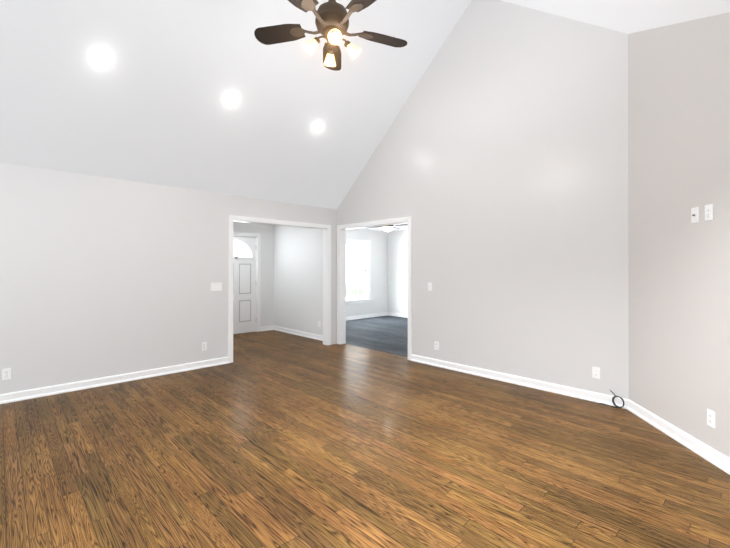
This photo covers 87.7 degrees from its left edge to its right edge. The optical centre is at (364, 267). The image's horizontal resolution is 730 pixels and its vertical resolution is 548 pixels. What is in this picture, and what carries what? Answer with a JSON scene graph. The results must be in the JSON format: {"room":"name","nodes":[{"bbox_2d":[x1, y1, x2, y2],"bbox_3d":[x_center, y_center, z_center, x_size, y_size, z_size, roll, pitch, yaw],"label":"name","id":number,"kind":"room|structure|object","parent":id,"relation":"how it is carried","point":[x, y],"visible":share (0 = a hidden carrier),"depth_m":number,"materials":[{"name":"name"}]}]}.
{"room":"living room","nodes":[
{"label":"living room","id":0,"kind":"room"},
{"bbox_2d":[0,163,336,393],"bbox_3d":[-3.436,0.088,4.187,8.000,2.590,0.120,0,0,-44],"label":"wall","id":1,"kind":"structure","parent":0,"point":[100,277],"depth_m":4.51,"materials":[{"name":"white paint"}]},
{"bbox_2d":[2,368,10,379],"bbox_3d":[-3.658,1.092,3.881,0.070,0.115,0.010,0,0,-44],"label":"electrical outlet","id":2,"kind":"object","parent":1,"relation":"attached to","point":[6,373],"visible":1,"depth_m":3.88,"materials":[{"name":"white plastic"}]},
{"bbox_2d":[0,357,228,403],"bbox_3d":[-4.117,1.334,3.425,5.966,0.093,0.028,0,0,-44],"label":"baseboard","id":3,"kind":"structure","parent":1,"relation":"attached to","point":[51,390],"depth_m":4.45,"materials":[{"name":"white wood"}]},
{"bbox_2d":[202,342,206,350],"bbox_3d":[-2.225,1.096,5.261,0.070,0.115,0.010,0,0,-44],"label":"electrical outlet","id":4,"kind":"object","parent":1,"relation":"attached to","point":[204,345],"visible":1,"depth_m":5.26,"materials":[{"name":"white plastic"}]},
{"bbox_2d":[211,282,221,290],"bbox_3d":[-2.099,0.277,5.378,0.162,0.115,0.020,0,0,-44],"label":"light switch","id":5,"kind":"object","parent":1,"relation":"attached to","point":[216,286],"visible":1,"depth_m":5.38,"materials":[{"name":"white plastic"}]},
{"bbox_2d":[228,215,330,362],"bbox_3d":[-1.341,0.317,6.205,1.888,2.144,0.152,0,0,-44],"label":"door frame","id":6,"kind":"structure","parent":1,"relation":"attached to","point":[326,282],"depth_m":6.37,"materials":[{"name":"white wood"}]},
{"bbox_2d":[0,0,470,209],"bbox_3d":[-2.441,-2.352,3.161,8.000,2.672,2.850,0,0,-44],"label":"ceiling","id":7,"kind":"structure","parent":0,"point":[149,106],"depth_m":4.31,"materials":[{"name":"grey paint"}]},
{"bbox_2d":[88,47,112,68],"bbox_3d":[-2.488,-1.973,3.584,0.196,0.135,0.151,0,0,-44],"label":"recessed light","id":8,"kind":"object","parent":7,"relation":"in","point":[100,57],"visible":1,"depth_m":3.58,"materials":[{"name":"white"}]},
{"bbox_2d":[223,91,238,106],"bbox_3d":[-1.573,-1.970,4.465,0.196,0.135,0.151,0,0,-44],"label":"recessed light","id":9,"kind":"object","parent":7,"relation":"in","point":[231,99],"visible":1,"depth_m":4.46,"materials":[{"name":"white"}]},
{"bbox_2d":[311,121,323,132],"bbox_3d":[-0.666,-1.967,5.339,0.196,0.135,0.151,0,0,-44],"label":"recessed light","id":10,"kind":"object","parent":7,"relation":"in","point":[317,126],"visible":1,"depth_m":5.33,"materials":[{"name":"white"}]},
{"bbox_2d":[254,0,406,70],"bbox_3d":[-0.236,-2.521,2.993,1.283,1.802,1.246,0,0,-44],"label":"fan","id":11,"kind":"object","parent":7,"relation":"hanging from","point":[332,21],"visible":1,"depth_m":3.03,"materials":[{"name":"brown wood"}]},
{"bbox_2d":[274,225,322,335],"bbox_3d":[-1.320,0.174,7.753,0.004,2.440,2.080,0,0,-44],"label":"wall","id":12,"kind":"structure","parent":0,"point":[298,278],"depth_m":7.79,"materials":[{"name":"white paint"}]},
{"bbox_2d":[273,326,322,340],"bbox_3d":[-1.329,1.347,7.741,0.028,0.093,2.080,0,0,-44],"label":"baseboard","id":13,"kind":"structure","parent":12,"relation":"attached to","point":[300,333],"depth_m":7.75,"materials":[{"name":"white wood"}]},
{"bbox_2d":[233,222,387,326],"bbox_3d":[-1.873,0.127,8.748,7.180,2.540,0.120,0,0,-44],"label":"wall","id":14,"kind":"structure","parent":0,"point":[378,303],"depth_m":10.19,"materials":[{"name":"white paint"}]},
{"bbox_2d":[233,236,255,333],"bbox_3d":[-2.661,0.373,7.907,0.914,2.031,0.116,0,0,-44],"label":"front door","id":15,"kind":"structure","parent":14,"relation":"in","point":[244,284],"depth_m":8.03,"materials":[{"name":"white wood"}]},
{"bbox_2d":[233,232,260,331],"bbox_3d":[-2.703,0.331,7.938,1.076,2.128,0.138,0,0,-44],"label":"door frame","id":16,"kind":"structure","parent":14,"relation":"attached to","point":[258,277],"depth_m":8.22,"materials":[{"name":"white wood"}]},
{"bbox_2d":[261,325,273,330],"bbox_3d":[-2.147,1.349,8.377,0.325,0.093,0.028,0,0,-44],"label":"baseboard","id":17,"kind":"structure","parent":14,"relation":"attached to","point":[266,328],"depth_m":8.37,"materials":[{"name":"white wood"}]},
{"bbox_2d":[346,239,371,303],"bbox_3d":[-0.265,0.114,10.265,1.136,1.721,0.165,0,0,-44],"label":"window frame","id":18,"kind":"structure","parent":14,"relation":"in","point":[366,298],"depth_m":10.52,"materials":[{"name":"white wood"}]},
{"bbox_2d":[346,244,364,297],"bbox_3d":[-0.334,0.102,10.336,1.060,1.660,0.008,0,0,-44],"label":"window","id":19,"kind":"structure","parent":18,"relation":"attached to","point":[357,278],"depth_m":10.40,"materials":[{"name":"white"}]},
{"bbox_2d":[346,312,387,320],"bbox_3d":[-0.633,1.354,9.835,3.640,0.093,0.028,0,0,-44],"label":"baseboard","id":20,"kind":"structure","parent":14,"relation":"attached to","point":[366,316],"depth_m":10.49,"materials":[{"name":"white wood"}]},
{"bbox_2d":[0,315,729,547],"bbox_3d":[-0.702,1.433,4.054,12.000,0.100,8.501,0,0,-44],"label":"floor","id":21,"kind":"structure","parent":0,"point":[271,439],"depth_m":2.67,"materials":[{"name":"brown wood"}]},
{"bbox_2d":[600,390,624,407],"bbox_3d":[2.448,1.302,3.765,0.058,0.158,0.210,0,0,-44],"label":"cable coil","id":22,"kind":"object","parent":21,"relation":"on","point":[614,402],"visible":0.98,"depth_m":3.75,"materials":[{"name":"black plastic"}]},
{"bbox_2d":[358,223,407,231],"bbox_3d":[0.857,-1.104,8.382,3.760,0.120,4.440,0,0,-44],"label":"ceiling","id":23,"kind":"structure","parent":0,"point":[394,229],"depth_m":10.22,"materials":[{"name":"grey paint"}]},
{"bbox_2d":[367,224,407,230],"bbox_3d":[0.505,-0.919,8.459,0.905,0.250,0.905,0,0,-19],"label":"ceiling fan","id":24,"kind":"object","parent":23,"relation":"hanging from","point":[387,227],"visible":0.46,"depth_m":8.38,"materials":[{"name":"white metal"}]},
{"bbox_2d":[388,230,407,313],"bbox_3d":[2.168,0.130,9.641,0.120,2.540,4.440,0,0,-44],"label":"wall","id":25,"kind":"structure","parent":0,"point":[397,271],"depth_m":10.82,"materials":[{"name":"white paint"}]},
{"bbox_2d":[388,312,407,317],"bbox_3d":[2.115,1.353,9.586,0.028,0.093,4.200,0,0,-44],"label":"baseboard","id":26,"kind":"structure","parent":25,"relation":"attached to","point":[397,314],"depth_m":10.79,"materials":[{"name":"white wood"}]},
{"bbox_2d":[337,0,628,398],"bbox_3d":[0.372,-1.170,6.090,0.120,5.118,7.070,0,0,-44],"label":"wall","id":27,"kind":"structure","parent":0,"point":[496,167],"depth_m":4.51,"materials":[{"name":"white paint"}]},
{"bbox_2d":[337,216,411,359],"bbox_3d":[0.143,0.318,6.322,0.152,2.144,1.718,0,0,-44],"label":"door frame","id":28,"kind":"structure","parent":27,"relation":"attached to","point":[341,284],"depth_m":6.84,"materials":[{"name":"white wood"}]},
{"bbox_2d":[428,282,431,290],"bbox_3d":[0.922,0.277,5.413,0.020,0.115,0.070,0,0,-44],"label":"light switch","id":29,"kind":"object","parent":27,"relation":"attached to","point":[429,286],"visible":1,"depth_m":5.41,"materials":[{"name":"white plastic"}]},
{"bbox_2d":[434,341,438,349],"bbox_3d":[1.002,1.101,5.335,0.010,0.115,0.070,0,0,-44],"label":"outlet","id":30,"kind":"object","parent":27,"relation":"attached to","point":[436,345],"visible":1,"depth_m":5.33,"materials":[{"name":"white plastic"}]},
{"bbox_2d":[411,354,627,408],"bbox_3d":[1.628,1.338,4.671,0.028,0.093,2.716,0,0,-44],"label":"baseboard","id":31,"kind":"structure","parent":27,"relation":"attached to","point":[565,390],"depth_m":4.41,"materials":[{"name":"white wood"}]},
{"bbox_2d":[592,367,599,378],"bbox_3d":[2.376,1.087,3.909,0.010,0.115,0.070,0,0,-44],"label":"outlet","id":32,"kind":"object","parent":27,"relation":"attached to","point":[596,372],"visible":1,"depth_m":3.91,"materials":[{"name":"white plastic"}]},
{"bbox_2d":[501,0,729,33],"bbox_3d":[-0.280,-2.336,0.918,8.000,2.719,3.380,0,0,-44],"label":"ceiling","id":33,"kind":"structure","parent":0,"point":[628,16],"depth_m":3.32,"materials":[{"name":"grey paint"}]},
{"bbox_2d":[628,12,729,457],"bbox_3d":[2.494,-0.559,2.400,0.120,3.874,2.675,0,0,6],"label":"wall","id":34,"kind":"structure","parent":0,"point":[678,170],"depth_m":3.00,"materials":[{"name":"white paint"}]},
{"bbox_2d":[626,399,729,474],"bbox_3d":[2.427,1.331,2.469,0.028,0.093,2.510,0,0,6],"label":"baseboard","id":35,"kind":"structure","parent":34,"relation":"attached to","point":[708,453],"depth_m":2.96,"materials":[{"name":"white"}]},
{"bbox_2d":[691,207,698,222],"bbox_3d":[2.479,-0.391,2.856,0.055,0.115,0.048,0,0,-44],"label":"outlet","id":36,"kind":"object","parent":34,"relation":"attached to","point":[695,215],"visible":1,"depth_m":2.85,"materials":[{"name":"white plastic"}]},
{"bbox_2d":[705,204,712,220],"bbox_3d":[2.463,-0.392,2.726,0.010,0.115,0.070,0,0,6],"label":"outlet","id":37,"kind":"object","parent":34,"relation":"attached to","point":[708,212],"visible":1,"depth_m":2.72,"materials":[{"name":"white plastic"}]},
{"bbox_2d":[707,409,714,428],"bbox_3d":[2.462,1.078,2.707,0.010,0.115,0.070,0,0,6],"label":"electrical outlet","id":38,"kind":"object","parent":34,"relation":"attached to","point":[710,418],"visible":1,"depth_m":2.70,"materials":[{"name":"white plastic"}]}
]}

